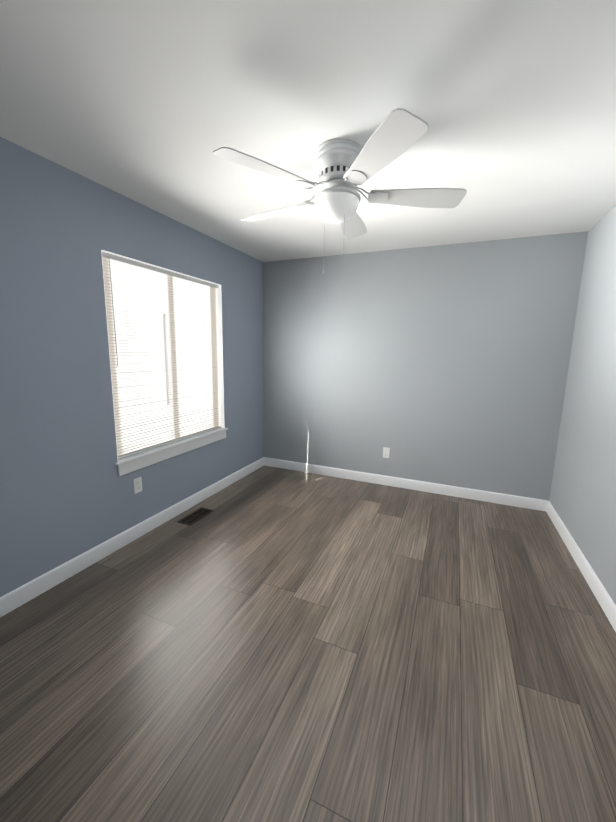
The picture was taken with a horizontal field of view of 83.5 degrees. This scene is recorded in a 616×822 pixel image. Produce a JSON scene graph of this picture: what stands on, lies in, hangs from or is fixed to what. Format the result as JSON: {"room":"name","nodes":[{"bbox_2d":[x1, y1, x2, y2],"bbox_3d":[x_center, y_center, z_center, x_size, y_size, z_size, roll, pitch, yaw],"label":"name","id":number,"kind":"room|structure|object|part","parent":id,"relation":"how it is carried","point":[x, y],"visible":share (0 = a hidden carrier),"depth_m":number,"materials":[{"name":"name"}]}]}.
{"room":"empty bedroom","nodes":[
{"label":"empty bedroom","id":0,"kind":"room"},
{"bbox_2d":[0,137,263,596],"bbox_3d":[-1.308,-0.254,2.582,0.140,2.440,3.870,5,11,22],"label":"wall","id":1,"kind":"structure","parent":0,"point":[67,493],"depth_m":2.12,"materials":[{"name":"blue paint"}]},
{"bbox_2d":[0,457,263,617],"bbox_3d":[-1.258,0.903,2.750,0.014,0.105,3.590,5,11,22],"label":"baseboard","id":2,"kind":"structure","parent":1,"relation":"attached to","point":[25,593],"depth_m":2.40,"materials":[{"name":"white wood"}]},
{"bbox_2d":[133,477,141,493],"bbox_3d":[-1.288,0.563,2.614,0.006,0.115,0.070,5,11,22],"label":"electrical outlet","id":3,"kind":"object","parent":1,"relation":"attached to","point":[137,485],"visible":1,"depth_m":2.61,"materials":[{"name":"white plastic"}]},
{"bbox_2d":[101,250,224,457],"bbox_3d":[-1.125,-0.431,2.898,0.074,1.412,1.240,5,11,22],"label":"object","id":4,"kind":"object","parent":1,"relation":"attached to","point":[221,381],"visible":0.42,"depth_m":3.40,"materials":[{"name":"white"}]},
{"bbox_2d":[102,252,225,475],"bbox_3d":[-1.147,-0.383,2.916,0.150,1.517,1.250,5,11,22],"label":"window","id":5,"kind":"structure","parent":1,"relation":"in","point":[167,377],"depth_m":2.76,"materials":[{"name":"beige plastic"}]},
{"bbox_2d":[108,256,208,437],"bbox_3d":[-1.150,-0.416,2.828,0.044,1.373,0.970,5,11,22],"label":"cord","id":6,"kind":"object","parent":5,"relation":"hanging from","point":[134,329],"visible":0.83,"depth_m":2.37,"materials":[{"name":"grey"}]},
{"bbox_3d":[-1.127,-0.430,2.899,0.016,1.354,1.218,5,11,22],"label":"window blind slats","id":7,"kind":"part","parent":5,"relation":"part of","materials":[{"name":"white plastic"}]},
{"bbox_3d":[-1.126,-0.433,2.898,0.031,1.408,1.224,5,11,22],"label":"window blinds rails","id":8,"kind":"part","parent":5,"relation":"part of","materials":[{"name":"white plastic"}]},
{"bbox_2d":[115,428,227,465],"bbox_3d":[-1.125,0.275,3.014,0.102,0.018,1.290,5,11,22],"label":"window sill","id":9,"kind":"structure","parent":1,"relation":"attached to","point":[154,450],"depth_m":2.83,"materials":[{"name":"white wood"}]},
{"bbox_2d":[0,465,615,821],"bbox_3d":[-0.096,1.208,1.641,3.330,0.080,5.070,5,11,22],"label":"floor","id":10,"kind":"structure","parent":0,"point":[264,643],"depth_m":1.56,"materials":[{"name":"brown wood"}]},
{"bbox_2d":[177,507,213,525],"bbox_3d":[-0.976,0.914,3.005,0.141,0.007,0.300,5,11,22],"label":"floor vent","id":11,"kind":"object","parent":10,"relation":"in","point":[195,516],"visible":1,"depth_m":2.99,"materials":[{"name":"brown metal"}]},
{"bbox_2d":[0,0,615,261],"bbox_3d":[-0.051,-1.285,1.213,3.330,0.100,5.070,5,11,22],"label":"ceiling","id":12,"kind":"structure","parent":0,"point":[153,104],"depth_m":1.43,"materials":[{"name":"white paint"}]},
{"bbox_2d":[213,108,466,273],"bbox_3d":[0.151,-1.042,1.861,1.280,0.590,1.260,5,11,22],"label":"ceiling fan","id":13,"kind":"object","parent":12,"relation":"hanging from","point":[344,168],"visible":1,"depth_m":1.70,"materials":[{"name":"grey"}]},
{"bbox_3d":[0.154,-1.053,1.823,0.224,0.102,0.224,5,11,22],"label":"lamp shade","id":14,"kind":"part","parent":13,"relation":"part of","materials":[{"name":"white glass"}]},
{"bbox_2d":[263,231,587,500],"bbox_3d":[0.888,-0.401,3.667,3.050,2.440,0.140,5,11,22],"label":"wall","id":15,"kind":"structure","parent":0,"point":[445,364],"depth_m":3.45,"materials":[{"name":"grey paint"}]},
{"bbox_2d":[383,447,389,457],"bbox_3d":[0.849,0.453,3.743,0.070,0.115,0.006,5,11,22],"label":"electrical outlet","id":16,"kind":"object","parent":15,"relation":"attached to","point":[386,452],"visible":1,"depth_m":3.74,"materials":[{"name":"white plastic"}]},
{"bbox_2d":[264,457,547,510],"bbox_3d":[0.837,0.761,3.795,3.022,0.105,0.014,5,11,22],"label":"baseboard","id":17,"kind":"structure","parent":15,"relation":"attached to","point":[501,498],"depth_m":3.66,"materials":[{"name":"white wood"}]},
{"bbox_2d":[549,206,615,604],"bbox_3d":[1.629,0.009,1.363,0.140,2.440,3.870,5,11,22],"label":"wall","id":18,"kind":"structure","parent":0,"point":[582,499],"depth_m":2.42,"materials":[{"name":"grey paint"}]},
{"bbox_2d":[546,501,615,631],"bbox_3d":[1.537,1.153,1.590,0.014,0.105,3.590,5,11,22],"label":"baseboard","id":19,"kind":"structure","parent":18,"relation":"attached to","point":[603,597],"depth_m":2.25,"materials":[{"name":"white wood"}]},
{"label":"outside","id":20,"kind":"structure","parent":0,"visible":0},
{"bbox_2d":[109,273,210,445],"bbox_3d":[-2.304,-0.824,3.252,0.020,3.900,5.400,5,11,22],"label":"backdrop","id":21,"kind":"structure","parent":20,"point":[206,393],"depth_m":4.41,"materials":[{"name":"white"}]}
]}

